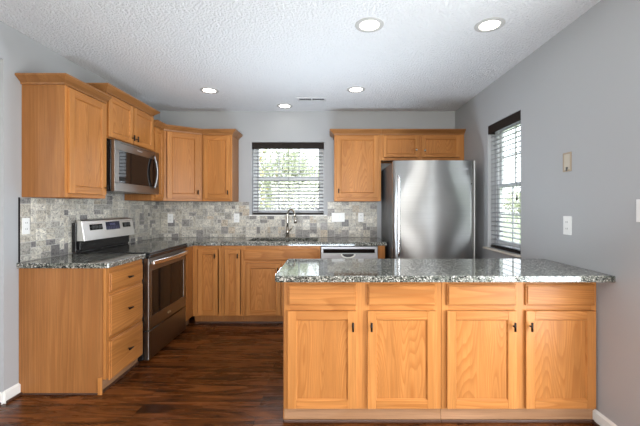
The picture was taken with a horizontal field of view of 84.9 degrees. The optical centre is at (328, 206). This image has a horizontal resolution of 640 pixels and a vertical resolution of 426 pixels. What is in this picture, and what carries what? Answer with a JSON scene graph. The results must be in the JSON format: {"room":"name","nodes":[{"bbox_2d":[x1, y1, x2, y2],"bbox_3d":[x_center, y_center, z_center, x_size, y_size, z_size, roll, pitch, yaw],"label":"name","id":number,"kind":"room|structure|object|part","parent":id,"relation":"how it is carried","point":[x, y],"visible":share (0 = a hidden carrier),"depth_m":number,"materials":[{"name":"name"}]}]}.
{"room":"kitchen","nodes":[
{"label":"kitchen","id":0,"kind":"room"},
{"bbox_2d":[0,21,159,391],"bbox_3d":[-2.210,0.040,0.529,0.120,2.518,7.859,0,0,0],"label":"wall","id":1,"kind":"structure","parent":0,"point":[19,53],"depth_m":2.38,"materials":[{"name":"grey paint"}]},
{"bbox_2d":[0,392,3,404],"bbox_3d":[-2.210,1.260,2.298,0.120,0.078,0.028,0,0,0],"label":"baseboard","id":2,"kind":"object","parent":1,"relation":"attached to","point":[1,393],"visible":1,"depth_m":2.30,"materials":[{"name":"white paint"}]},
{"bbox_2d":[4,383,21,403],"bbox_3d":[-2.136,1.258,2.369,0.028,0.082,0.114,0,0,0],"label":"baseboard","id":3,"kind":"structure","parent":1,"relation":"attached to","point":[13,392],"depth_m":2.36,"materials":[{"name":"white paint"}]},
{"bbox_3d":[-2.129,1.290,2.369,0.014,0.018,0.114,0,0,0],"label":"shoe moulding","id":4,"kind":"part","parent":3,"relation":"part of","materials":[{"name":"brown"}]},
{"bbox_2d":[15,73,111,198],"bbox_3d":[-1.973,-0.492,2.646,0.352,0.847,0.507,0,0,0],"label":"upper cabinet","id":5,"kind":"object","parent":1,"relation":"attached to","point":[64,116],"visible":1,"depth_m":2.45,"materials":[{"name":"brown wood"}]},
{"bbox_3d":[-2.001,-0.468,2.449,0.297,0.797,0.004,0,0,0],"label":"panel","id":6,"kind":"part","parent":5,"relation":"part of","materials":[{"name":"brown wood"}]},
{"bbox_3d":[-1.972,-0.886,2.646,0.351,0.060,0.507,0,0,0],"label":"crown moulding","id":7,"kind":"part","parent":5,"relation":"part of","materials":[{"name":"brown wood"}]},
{"bbox_3d":[-1.861,-0.468,2.675,0.019,0.797,0.448,0,0,0],"label":"frame","id":8,"kind":"part","parent":5,"relation":"part of","materials":[{"name":"brown wood"}]},
{"bbox_3d":[-1.842,-0.471,2.679,0.019,0.744,0.407,0,0,0],"label":"door","id":9,"kind":"part","parent":5,"relation":"part of","materials":[{"name":"brown wood"}]},
{"bbox_2d":[18,193,160,262],"bbox_3d":[-2.144,0.113,3.440,0.010,0.541,2.038,0,0,0],"label":"tile backsplash","id":10,"kind":"structure","parent":1,"relation":"attached to","point":[51,219],"depth_m":2.85,"materials":[{"name":"grey tile"}]},
{"bbox_2d":[22,218,29,233],"bbox_3d":[-2.136,0.134,2.468,0.008,0.115,0.060,0,0,0],"label":"power outlet","id":11,"kind":"object","parent":10,"relation":"attached to","point":[25,221],"visible":1,"depth_m":2.46,"materials":[{"name":"white plastic"}]},
{"bbox_2d":[87,83,159,150],"bbox_3d":[-1.973,-0.793,3.288,0.352,0.435,0.880,0,0,0],"label":"upper cabinet","id":12,"kind":"object","parent":1,"relation":"attached to","point":[129,120],"visible":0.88,"depth_m":3.20,"materials":[{"name":"brown wood"}]},
{"bbox_3d":[-1.842,-0.762,3.099,0.019,0.349,0.364,0,0,0],"label":"door","id":13,"kind":"part","parent":12,"relation":"part of","materials":[{"name":"brown wood"}]},
{"bbox_3d":[-1.972,-0.981,3.288,0.351,0.060,0.880,0,0,0],"label":"crown moulding","id":14,"kind":"part","parent":12,"relation":"part of","materials":[{"name":"brown wood"}]},
{"bbox_3d":[-1.861,-0.769,3.288,0.019,0.387,0.770,0,0,0],"label":"frame","id":15,"kind":"part","parent":12,"relation":"part of","materials":[{"name":"brown wood"}]},
{"bbox_2d":[106,139,158,193],"bbox_3d":[-1.933,-0.347,3.289,0.413,0.432,0.758,0,0,0],"label":"microwave","id":16,"kind":"object","parent":12,"relation":"attached to","point":[130,169],"visible":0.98,"depth_m":3.16,"materials":[{"name":"silver metal"}]},
{"bbox_3d":[-1.976,-0.347,3.289,0.326,0.432,0.758,0,0,0],"label":"casing","id":17,"kind":"part","parent":16,"relation":"part of","materials":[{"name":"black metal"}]},
{"bbox_3d":[-1.753,-0.351,3.542,0.052,0.336,0.022,0,0,0],"label":"handle","id":18,"kind":"part","parent":16,"relation":"part of","materials":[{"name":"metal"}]},
{"bbox_3d":[-1.842,-0.762,3.478,0.019,0.349,0.364,0,0,0],"label":"door","id":19,"kind":"part","parent":12,"relation":"part of","materials":[{"name":"brown wood"}]},
{"bbox_2d":[124,120,166,200],"bbox_3d":[-1.973,-0.492,3.791,0.352,0.847,0.229,0,0,0],"label":"upper cabinet","id":20,"kind":"object","parent":1,"relation":"attached to","point":[159,126],"visible":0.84,"depth_m":3.79,"materials":[{"name":"brown wood"}]},
{"bbox_3d":[-1.861,-0.468,3.790,0.019,0.797,0.227,0,0,0],"label":"frame","id":21,"kind":"part","parent":20,"relation":"part of","materials":[{"name":"brown wood"}]},
{"bbox_3d":[-1.842,-0.471,3.793,0.019,0.744,0.186,0,0,0],"label":"door","id":22,"kind":"part","parent":20,"relation":"part of","materials":[{"name":"brown wood"}]},
{"bbox_3d":[-1.825,-0.886,3.791,0.055,0.060,0.229,0,0,0],"label":"crown moulding","id":23,"kind":"part","parent":20,"relation":"part of","materials":[{"name":"brown wood"}]},
{"bbox_2d":[0,316,594,425],"bbox_3d":[-1.077,1.349,0.529,5.645,0.100,8.139,0,0,0],"label":"floor","id":24,"kind":"structure","parent":0,"point":[208,374],"depth_m":2.42,"materials":[{"name":"brown wood"}]},
{"bbox_2d":[19,259,142,394],"bbox_3d":[-1.824,0.861,2.658,0.648,0.876,0.488,0,0,0],"label":"base cabinet","id":25,"kind":"object","parent":24,"relation":"on","point":[81,329],"visible":0.91,"depth_m":2.42,"materials":[{"name":"brown wood"}]},
{"bbox_3d":[-1.858,0.861,2.427,0.580,0.876,0.005,0,0,0],"label":"panel","id":26,"kind":"part","parent":25,"relation":"part of","materials":[{"name":"brown wood"}]},
{"bbox_3d":[-1.860,1.290,2.658,0.576,0.018,0.488,0,0,0],"label":"shoe moulding","id":27,"kind":"part","parent":25,"relation":"part of","materials":[{"name":"brown wood"}]},
{"bbox_2d":[17,253,145,267],"bbox_3d":[-1.832,0.404,2.654,0.634,0.038,0.497,0,0,0],"label":"countertop","id":28,"kind":"structure","parent":25,"relation":"on","point":[72,260],"depth_m":2.52,"materials":[{"name":"grey stone"}]},
{"bbox_3d":[-1.582,1.239,2.419,0.028,0.120,0.010,0,0,0],"label":"toe post","id":29,"kind":"part","parent":25,"relation":"part of","materials":[{"name":"brown wood"}]},
{"bbox_3d":[-1.559,0.811,2.667,0.019,0.776,0.472,0,0,0],"label":"frame","id":30,"kind":"part","parent":25,"relation":"part of","materials":[{"name":"brown wood"}]},
{"bbox_3d":[-1.540,0.530,2.670,0.019,0.138,0.431,0,0,0],"label":"drawer","id":31,"kind":"part","parent":25,"relation":"part of","materials":[{"name":"brown wood"}]},
{"bbox_3d":[-1.540,0.768,2.670,0.019,0.290,0.431,0,0,0],"label":"drawer","id":32,"kind":"part","parent":25,"relation":"part of","materials":[{"name":"brown wood"}]},
{"bbox_3d":[-1.540,1.077,2.670,0.019,0.279,0.431,0,0,0],"label":"drawer","id":33,"kind":"part","parent":25,"relation":"part of","materials":[{"name":"brown wood"}]},
{"bbox_2d":[72,217,187,360],"bbox_3d":[-1.789,0.704,3.289,0.698,1.189,0.764,0,0,0],"label":"range","id":34,"kind":"object","parent":24,"relation":"on","point":[164,264],"visible":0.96,"depth_m":3.16,"materials":[{"name":"silver metal"}]},
{"bbox_3d":[-2.053,0.176,3.087,0.011,0.050,0.170,0,0,0],"label":"control glass","id":35,"kind":"part","parent":34,"relation":"part of","materials":[{"name":"black glass"}]},
{"bbox_3d":[-2.070,0.198,3.293,0.068,0.177,0.752,0,0,0],"label":"control panel","id":36,"kind":"part","parent":34,"relation":"part of","materials":[{"name":"silver metal"}]},
{"bbox_2d":[77,243,186,253],"bbox_3d":[-1.794,0.386,3.289,0.612,0.015,0.764,0,0,0],"label":"cooktop","id":37,"kind":"object","parent":34,"relation":"in","point":[148,248],"depth_m":3.19,"materials":[{"name":"black glass"}]},
{"bbox_2d":[138,248,187,360],"bbox_3d":[-1.782,0.837,3.289,0.685,0.885,0.760,0,0,0],"label":"oven","id":38,"kind":"object","parent":34,"relation":"in","point":[164,269],"depth_m":3.15,"materials":[{"name":"silver glass"}]},
{"bbox_3d":[-1.522,1.159,3.289,0.043,0.236,0.752,0,0,0],"label":"storage drawer","id":39,"kind":"part","parent":34,"relation":"part of","materials":[{"name":"silver metal"}]},
{"bbox_2d":[184,246,222,325],"bbox_3d":[-1.660,0.861,4.068,0.956,0.876,0.780,0,0,0],"label":"base cabinet","id":40,"kind":"object","parent":24,"relation":"on","point":[203,263],"visible":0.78,"depth_m":3.84,"materials":[{"name":"brown wood"}]},
{"bbox_3d":[-1.510,0.811,3.764,0.018,0.776,0.172,0,0,0],"label":"filler panel","id":41,"kind":"part","parent":40,"relation":"part of","materials":[{"name":"brown wood"}]},
{"bbox_3d":[-1.341,0.811,3.859,0.318,0.776,0.019,0,0,0],"label":"frame","id":42,"kind":"part","parent":40,"relation":"part of","materials":[{"name":"brown wood"}]},
{"bbox_3d":[-1.329,0.828,3.840,0.219,0.721,0.019,0,0,0],"label":"door","id":43,"kind":"part","parent":40,"relation":"part of","materials":[{"name":"brown wood"}]},
{"bbox_2d":[125,237,386,246],"bbox_3d":[-0.759,0.404,4.067,2.782,0.038,0.782,0,0,0],"label":"countertop","id":44,"kind":"structure","parent":40,"relation":"on","point":[191,241],"depth_m":3.91,"materials":[{"name":"grey stone"}]},
{"bbox_2d":[285,208,296,237],"bbox_3d":[-0.466,0.201,4.339,0.198,0.368,0.056,0,0,40],"label":"faucet","id":45,"kind":"object","parent":44,"relation":"on","point":[295,220],"visible":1,"depth_m":4.37,"materials":[{"name":"silver metal"}]},
{"bbox_3d":[-0.470,0.135,4.337,0.165,0.236,0.025,0,0,44],"label":"spout","id":46,"kind":"part","parent":45,"relation":"part of","materials":[{"name":"silver metal"}]},
{"bbox_2d":[222,246,243,320],"bbox_3d":[-1.068,0.861,4.129,0.223,0.876,0.658,0,0,0],"label":"base cabinet","id":47,"kind":"object","parent":24,"relation":"on","point":[231,255],"visible":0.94,"depth_m":3.84,"materials":[{"name":"brown wood"}]},
{"bbox_3d":[-1.058,0.828,3.840,0.168,0.721,0.019,0,0,0],"label":"door","id":48,"kind":"part","parent":47,"relation":"part of","materials":[{"name":"brown wood"}]},
{"bbox_2d":[194,321,282,323],"bbox_3d":[-0.796,1.288,3.902,1.407,0.022,0.016,0,0,0],"label":"trim","id":49,"kind":"structure","parent":24,"relation":"on","point":[195,322],"depth_m":3.90,"materials":[{"name":"brown wood"}]},
{"bbox_2d":[242,246,320,320],"bbox_3d":[-0.524,0.861,4.129,0.861,0.876,0.658,0,0,0],"label":"base cabinet","id":50,"kind":"object","parent":24,"relation":"on","point":[262,297],"visible":0.55,"depth_m":3.84,"materials":[{"name":"brown wood"}]},
{"bbox_3d":[-0.724,0.904,3.840,0.383,0.567,0.019,0,0,0],"label":"door","id":51,"kind":"part","parent":50,"relation":"part of","materials":[{"name":"brown wood"}]},
{"bbox_3d":[-0.318,0.904,3.840,0.397,0.567,0.019,0,0,0],"label":"door","id":52,"kind":"part","parent":50,"relation":"part of","materials":[{"name":"brown wood"}]},
{"bbox_2d":[321,246,377,258],"bbox_3d":[0.223,0.865,4.121,0.619,0.868,0.614,0,0,0],"label":"dishwasher","id":53,"kind":"object","parent":24,"relation":"on","point":[327,252],"visible":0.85,"depth_m":3.83,"materials":[{"name":"silver metal"}]},
{"bbox_2d":[283,282,440,422],"bbox_3d":[0.199,0.861,2.316,0.949,0.876,0.531,0,0,0],"label":"base cabinet","id":54,"kind":"object","parent":24,"relation":"on","point":[355,352],"depth_m":2.09,"materials":[{"name":"brown wood"}]},
{"bbox_3d":[-0.273,0.861,2.346,0.005,0.876,0.469,0,0,0],"label":"end panel cabinet","id":55,"kind":"part","parent":54,"relation":"part of","materials":[{"name":"brown wood"}]},
{"bbox_3d":[-0.042,0.524,2.090,0.410,0.127,0.019,0,0,0],"label":"drawer","id":56,"kind":"part","parent":54,"relation":"part of","materials":[{"name":"brown wood"}]},
{"bbox_3d":[-0.042,0.910,2.090,0.410,0.582,0.019,0,0,0],"label":"door","id":57,"kind":"part","parent":54,"relation":"part of","materials":[{"name":"brown wood"}]},
{"bbox_3d":[0.199,1.289,2.105,0.949,0.020,0.014,0,0,0],"label":"shoe moulding","id":58,"kind":"part","parent":54,"relation":"part of","materials":[{"name":"brown wood"}]},
{"bbox_3d":[0.202,1.255,2.120,0.942,0.087,0.016,0,0,0],"label":"board","id":59,"kind":"part","parent":54,"relation":"part of","materials":[{"name":"brown wood"}]},
{"bbox_3d":[0.433,0.524,2.090,0.409,0.127,0.019,0,0,0],"label":"drawer","id":60,"kind":"part","parent":54,"relation":"part of","materials":[{"name":"brown wood"}]},
{"bbox_3d":[0.433,0.910,2.090,0.409,0.582,0.019,0,0,0],"label":"door","id":61,"kind":"part","parent":54,"relation":"part of","materials":[{"name":"brown wood"}]},
{"bbox_2d":[275,259,614,281],"bbox_3d":[0.649,0.404,2.284,1.911,0.038,0.656,0,0,0],"label":"countertop","id":62,"kind":"structure","parent":54,"relation":"on","point":[293,270],"depth_m":2.09,"materials":[{"name":"grey stone"}]},
{"bbox_2d":[377,246,384,258],"bbox_3d":[0.577,0.861,4.154,0.078,0.876,0.608,0,0,0],"label":"base cabinet","id":63,"kind":"object","parent":24,"relation":"on","point":[381,249],"visible":0.2,"depth_m":3.85,"materials":[{"name":"brown wood"}]},
{"bbox_2d":[381,160,474,258],"bbox_3d":[1.072,0.407,3.954,0.834,1.784,0.912,0,0,0],"label":"refrigerator","id":64,"kind":"object","parent":24,"relation":"on","point":[428,206],"visible":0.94,"depth_m":3.55,"materials":[{"name":"grey metal"}]},
{"bbox_3d":[0.703,0.091,3.536,0.027,0.820,0.076,0,0,0],"label":"handle","id":65,"kind":"part","parent":64,"relation":"part of","materials":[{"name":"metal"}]},
{"bbox_2d":[441,282,595,422],"bbox_3d":[1.139,0.861,2.315,0.928,0.876,0.530,0,0,0],"label":"base cabinet","id":66,"kind":"object","parent":24,"relation":"on","point":[512,352],"visible":0.87,"depth_m":2.09,"materials":[{"name":"brown wood"}]},
{"bbox_3d":[0.910,0.524,2.090,0.414,0.127,0.019,0,0,0],"label":"drawer","id":67,"kind":"part","parent":66,"relation":"part of","materials":[{"name":"brown wood"}]},
{"bbox_3d":[0.910,0.910,2.090,0.414,0.582,0.019,0,0,0],"label":"door","id":68,"kind":"part","parent":66,"relation":"part of","materials":[{"name":"brown wood"}]},
{"bbox_3d":[1.139,1.289,2.105,0.928,0.020,0.014,0,0,0],"label":"shoe moulding","id":69,"kind":"part","parent":66,"relation":"part of","materials":[{"name":"brown wood"}]},
{"bbox_3d":[1.139,1.255,2.120,0.928,0.087,0.016,0,0,0],"label":"board","id":70,"kind":"part","parent":66,"relation":"part of","materials":[{"name":"brown wood"}]},
{"bbox_3d":[1.194,0.707,2.065,0.012,0.052,0.030,0,0,0],"label":"handle","id":71,"kind":"part","parent":66,"relation":"part of","materials":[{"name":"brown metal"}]},
{"bbox_3d":[1.380,0.524,2.090,0.415,0.127,0.019,0,0,0],"label":"drawer","id":72,"kind":"part","parent":66,"relation":"part of","materials":[{"name":"brown wood"}]},
{"bbox_3d":[1.380,0.910,2.090,0.415,0.582,0.019,0,0,0],"label":"door","id":73,"kind":"part","parent":66,"relation":"part of","materials":[{"name":"brown wood"}]},
{"bbox_2d":[0,0,600,110],"bbox_3d":[-1.077,-1.269,0.529,5.645,0.100,8.139,0,0,0],"label":"ceiling","id":74,"kind":"structure","parent":0,"point":[259,55],"depth_m":2.63,"materials":[{"name":"white paint"}]},
{"bbox_2d":[200,87,218,93],"bbox_3d":[-1.250,-1.216,3.660,0.192,0.006,0.192,0,0,0],"label":"recessed light","id":75,"kind":"object","parent":74,"relation":"in","point":[204,89],"visible":1,"depth_m":3.66,"materials":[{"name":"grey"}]},
{"bbox_2d":[277,104,291,107],"bbox_3d":[-0.536,-1.216,4.220,0.192,0.006,0.192,0,0,0],"label":"recessed light","id":76,"kind":"object","parent":74,"relation":"in","point":[278,105],"visible":1,"depth_m":4.21,"materials":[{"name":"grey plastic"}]},
{"bbox_2d":[297,98,325,100],"bbox_3d":[-0.195,-1.215,3.950,0.324,0.008,0.110,0,0,0],"label":"ceiling vent","id":77,"kind":"object","parent":74,"relation":"in","point":[298,99],"visible":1,"depth_m":3.96,"materials":[{"name":"grey metal"}]},
{"bbox_2d":[347,86,364,92],"bbox_3d":[0.280,-1.216,3.630,0.192,0.006,0.192,0,0,0],"label":"recessed light","id":78,"kind":"object","parent":74,"relation":"in","point":[356,89],"visible":1,"depth_m":3.62,"materials":[{"name":"white plastic"}]},
{"bbox_2d":[355,17,383,32],"bbox_3d":[0.271,-1.216,2.344,0.192,0.006,0.192,0,0,0],"label":"recessed light","id":79,"kind":"object","parent":74,"relation":"in","point":[370,24],"visible":1,"depth_m":2.33,"materials":[{"name":"white plastic"}]},
{"bbox_2d":[474,17,505,32],"bbox_3d":[1.075,-1.216,2.344,0.192,0.006,0.192,0,0,0],"label":"recessed light","id":80,"kind":"object","parent":74,"relation":"in","point":[490,24],"visible":1,"depth_m":2.33,"materials":[{"name":"white plastic"}]},
{"bbox_2d":[160,111,454,237],"bbox_3d":[-0.273,0.040,4.529,4.035,2.518,0.140,0,0,0],"label":"wall","id":81,"kind":"structure","parent":0,"point":[255,126],"depth_m":4.46,"materials":[{"name":"grey paint"}]},
{"bbox_2d":[158,124,208,201],"bbox_3d":[-1.818,-0.492,4.167,0.662,0.847,0.581,0,0,0],"label":"upper cabinet","id":82,"kind":"object","parent":81,"relation":"attached to","point":[182,145],"visible":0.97,"depth_m":4.01,"materials":[{"name":"brown wood"}]},
{"bbox_3d":[-1.684,-0.468,4.037,0.421,0.797,0.018,0,0,-36],"label":"frame","id":83,"kind":"part","parent":82,"relation":"part of","materials":[{"name":"brown wood"}]},
{"bbox_3d":[-1.663,-0.886,4.007,0.427,0.060,0.055,0,0,-36],"label":"crown moulding","id":84,"kind":"part","parent":82,"relation":"part of","materials":[{"name":"brown wood"}]},
{"bbox_3d":[-1.671,-0.471,4.022,0.351,0.744,0.019,0,0,-36],"label":"door","id":85,"kind":"part","parent":82,"relation":"part of","materials":[{"name":"brown wood"}]},
{"bbox_2d":[202,129,242,201],"bbox_3d":[-1.300,-0.492,4.279,0.410,0.847,0.359,0,0,0],"label":"upper cabinet","id":86,"kind":"object","parent":81,"relation":"attached to","point":[220,147],"visible":1,"depth_m":4.14,"materials":[{"name":"brown wood"}]},
{"bbox_3d":[-1.327,-0.468,4.163,0.353,0.797,0.019,0,0,0],"label":"frame","id":87,"kind":"part","parent":86,"relation":"part of","materials":[{"name":"brown wood"}]},
{"bbox_3d":[-1.325,-0.471,4.144,0.314,0.744,0.019,0,0,0],"label":"door","id":88,"kind":"part","parent":86,"relation":"part of","materials":[{"name":"brown wood"}]},
{"bbox_3d":[-1.300,-0.886,4.278,0.410,0.060,0.358,0,0,0],"label":"crown moulding","id":89,"kind":"part","parent":86,"relation":"part of","materials":[{"name":"brown wood"}]},
{"bbox_2d":[161,202,376,236],"bbox_3d":[-0.764,0.159,4.454,2.752,0.451,0.008,0,0,0],"label":"tile backsplash","id":90,"kind":"structure","parent":81,"relation":"attached to","point":[190,219],"depth_m":4.45,"materials":[{"name":"grey tile"}]},
{"bbox_2d":[168,214,172,222],"bbox_3d":[-2.015,0.144,4.445,0.070,0.115,0.008,0,0,0],"label":"power outlet","id":91,"kind":"object","parent":90,"relation":"attached to","point":[170,216],"visible":1,"depth_m":4.44,"materials":[{"name":"white plastic"}]},
{"bbox_2d":[234,213,238,221],"bbox_3d":[-1.173,0.139,4.445,0.070,0.115,0.008,0,0,0],"label":"power outlet","id":92,"kind":"object","parent":90,"relation":"attached to","point":[236,215],"visible":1,"depth_m":4.44,"materials":[{"name":"white plastic"}]},
{"bbox_2d":[332,213,344,221],"bbox_3d":[0.117,0.131,4.445,0.165,0.115,0.008,0,0,0],"label":"light switch","id":93,"kind":"object","parent":90,"relation":"attached to","point":[336,217],"visible":1,"depth_m":4.44,"materials":[{"name":"white plastic"}]},
{"bbox_2d":[358,213,363,221],"bbox_3d":[0.405,0.131,4.445,0.070,0.115,0.008,0,0,0],"label":"power outlet","id":94,"kind":"object","parent":90,"relation":"attached to","point":[360,215],"visible":1,"depth_m":4.44,"materials":[{"name":"white plastic"}]},
{"bbox_2d":[249,215,326,215],"bbox_3d":[-0.522,0.106,4.488,0.990,0.014,0.102,0,0,0],"label":"trim","id":95,"kind":"structure","parent":81,"relation":"attached to","point":[249,215],"depth_m":4.44,"materials":[{"name":"white paint"}]},
{"bbox_2d":[253,149,323,214],"bbox_3d":[-0.522,-0.363,4.566,0.919,0.924,0.055,0,0,0],"label":"window","id":96,"kind":"structure","parent":81,"relation":"in","point":[254,150],"depth_m":4.54,"materials":[{"name":"white plastic"}]},
{"bbox_2d":[252,143,323,214],"bbox_3d":[-0.522,-0.362,4.496,0.914,0.918,0.074,0,0,0],"label":"window blind","id":97,"kind":"object","parent":96,"relation":"attached to","point":[257,146],"visible":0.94,"depth_m":4.48,"materials":[{"name":"white plastic"}]},
{"bbox_3d":[-0.915,-0.347,4.505,0.002,0.850,0.056,0,0,0],"label":"ladder cord","id":98,"kind":"part","parent":97,"relation":"part of","materials":[{"name":"white fabric"}]},
{"bbox_3d":[-0.522,0.086,4.505,0.902,0.020,0.048,0,0,0],"label":"rail","id":99,"kind":"part","parent":97,"relation":"part of","materials":[{"name":"black wood"}]},
{"bbox_3d":[-0.522,-0.568,4.578,0.850,0.446,0.022,0,0,0],"label":"sash","id":100,"kind":"part","parent":96,"relation":"part of","materials":[{"name":"clear glass"}]},
{"bbox_3d":[-0.522,-0.159,4.554,0.850,0.446,0.022,0,0,0],"label":"sash","id":101,"kind":"part","parent":96,"relation":"part of","materials":[{"name":"white plastic"}]},
{"bbox_2d":[330,129,381,201],"bbox_3d":[0.312,-0.492,4.279,0.610,0.847,0.359,0,0,0],"label":"upper cabinet","id":102,"kind":"object","parent":81,"relation":"attached to","point":[357,152],"visible":1,"depth_m":4.14,"materials":[{"name":"brown wood"}]},
{"bbox_3d":[0.312,-0.886,4.278,0.610,0.060,0.358,0,0,0],"label":"crown moulding","id":103,"kind":"part","parent":102,"relation":"part of","materials":[{"name":"brown wood"}]},
{"bbox_3d":[0.336,-0.481,4.144,0.496,0.730,0.019,0,0,0],"label":"door","id":104,"kind":"part","parent":102,"relation":"part of","materials":[{"name":"brown wood"}]},
{"bbox_2d":[381,129,465,163],"bbox_3d":[1.111,-0.735,4.279,0.985,0.362,0.359,0,0,0],"label":"upper cabinet","id":105,"kind":"object","parent":81,"relation":"attached to","point":[396,144],"visible":0.92,"depth_m":4.14,"materials":[{"name":"brown wood"}]},
{"bbox_3d":[0.850,-0.716,4.144,0.416,0.254,0.019,0,0,0],"label":"door","id":106,"kind":"part","parent":105,"relation":"part of","materials":[{"name":"brown wood"}]},
{"bbox_3d":[1.111,-0.886,4.127,0.985,0.060,0.055,0,0,0],"label":"crown moulding","id":107,"kind":"part","parent":105,"relation":"part of","materials":[{"name":"brown wood"}]},
{"bbox_3d":[1.321,-0.716,4.144,0.445,0.254,0.019,0,0,0],"label":"door","id":108,"kind":"part","parent":105,"relation":"part of","materials":[{"name":"brown wood"}]},
{"bbox_2d":[455,0,639,425],"bbox_3d":[1.675,0.040,0.529,0.140,2.518,7.859,0,0,0],"label":"wall","id":109,"kind":"structure","parent":0,"point":[578,93],"depth_m":2.17,"materials":[{"name":"grey paint"}]},
{"bbox_2d":[482,247,520,256],"bbox_3d":[1.627,0.413,3.256,0.114,0.018,0.657,0,0,0],"label":"trim","id":110,"kind":"structure","parent":109,"relation":"attached to","point":[487,248],"depth_m":3.18,"materials":[{"name":"beige"}]},
{"bbox_2d":[496,120,520,250],"bbox_3d":[1.712,-0.206,3.232,0.055,1.219,0.604,0,0,0],"label":"window","id":111,"kind":"structure","parent":109,"relation":"in","point":[498,183],"depth_m":3.47,"materials":[{"name":"white plastic"}]},
{"bbox_2d":[488,110,520,253],"bbox_3d":[1.642,-0.205,3.232,0.074,1.214,0.599,0,0,0],"label":"window blind","id":112,"kind":"object","parent":111,"relation":"attached to","point":[515,117],"visible":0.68,"depth_m":3.22,"materials":[{"name":"white plastic"}]},
{"bbox_3d":[1.651,0.392,3.232,0.048,0.020,0.587,0,0,0],"label":"rail","id":113,"kind":"part","parent":112,"relation":"part of","materials":[{"name":"black wood"}]},
{"bbox_3d":[1.700,0.072,3.232,0.022,0.593,0.535,0,0,0],"label":"sash","id":114,"kind":"part","parent":111,"relation":"part of","materials":[{"name":"white plastic"}]},
{"bbox_3d":[1.724,-0.484,3.232,0.022,0.593,0.535,0,0,0],"label":"sash","id":115,"kind":"part","parent":111,"relation":"part of","materials":[{"name":"white plastic"}]},
{"bbox_2d":[563,152,571,171],"bbox_3d":[1.600,-0.302,2.353,0.010,0.128,0.080,0,0,0],"label":"wall bracket","id":116,"kind":"object","parent":109,"relation":"attached to","point":[567,157],"visible":1,"depth_m":2.35,"materials":[{"name":"beige plastic"}]},
{"bbox_3d":[1.603,-0.304,2.353,0.004,0.103,0.059,0,0,0],"label":"plate","id":117,"kind":"part","parent":116,"relation":"part of","materials":[{"name":"beige plastic"}]},
{"bbox_2d":[563,216,571,234],"bbox_3d":[1.601,0.124,2.352,0.008,0.125,0.078,0,0,0],"label":"power outlet","id":118,"kind":"object","parent":109,"relation":"attached to","point":[567,220],"visible":1,"depth_m":2.35,"materials":[{"name":"white plastic"}]},
{"bbox_2d":[592,409,616,425],"bbox_3d":[1.591,1.258,1.946,0.028,0.082,0.332,0,0,0],"label":"baseboard","id":119,"kind":"structure","parent":109,"relation":"attached to","point":[599,419],"depth_m":2.05,"materials":[{"name":"white paint"}]},
{"bbox_2d":[636,199,639,221],"bbox_3d":[1.600,0.019,1.786,0.008,0.118,0.074,0,0,0],"label":"light switch","id":120,"kind":"object","parent":109,"relation":"attached to","point":[637,200],"visible":1,"depth_m":1.81,"materials":[{"name":"white plastic"}]},
{"label":"outside","id":121,"kind":"structure","parent":0,"visible":0},
{"bbox_2d":[503,215,520,242],"bbox_3d":[0.000,1.909,10.000,120.000,0.020,140.000,0,0,0],"label":"ground","id":122,"kind":"structure","parent":121,"point":[504,219],"depth_m":29.54,"materials":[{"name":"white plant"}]},
{"bbox_2d":[259,151,291,206],"bbox_3d":[-3.509,-0.296,11.428,4.216,4.402,4.326,0,0,41],"label":"tree","id":123,"kind":"object","parent":122,"relation":"on","point":[263,151],"visible":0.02,"depth_m":11.15,"materials":[{"name":"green plant"}]},
{"bbox_2d":[259,149,318,206],"bbox_3d":[-2.339,-1.071,17.614,6.596,5.950,5.044,0,0,0],"label":"tree","id":124,"kind":"object","parent":122,"relation":"on","point":[264,150],"visible":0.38,"depth_m":16.64,"materials":[{"name":"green plant"}]},
{"bbox_2d":[287,168,318,206],"bbox_3d":[0.274,0.210,11.101,3.528,3.394,3.840,0,0,0],"label":"tree","id":125,"kind":"object","parent":122,"relation":"on","point":[314,175],"visible":0.08,"depth_m":11.06,"materials":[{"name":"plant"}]},
{"bbox_2d":[503,186,520,235],"bbox_3d":[9.697,0.209,16.604,3.977,3.536,3.470,0,0,-31],"label":"tree","id":126,"kind":"object","parent":122,"relation":"on","point":[517,205],"visible":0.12,"depth_m":16.79,"materials":[{"name":"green plant"}]}
]}

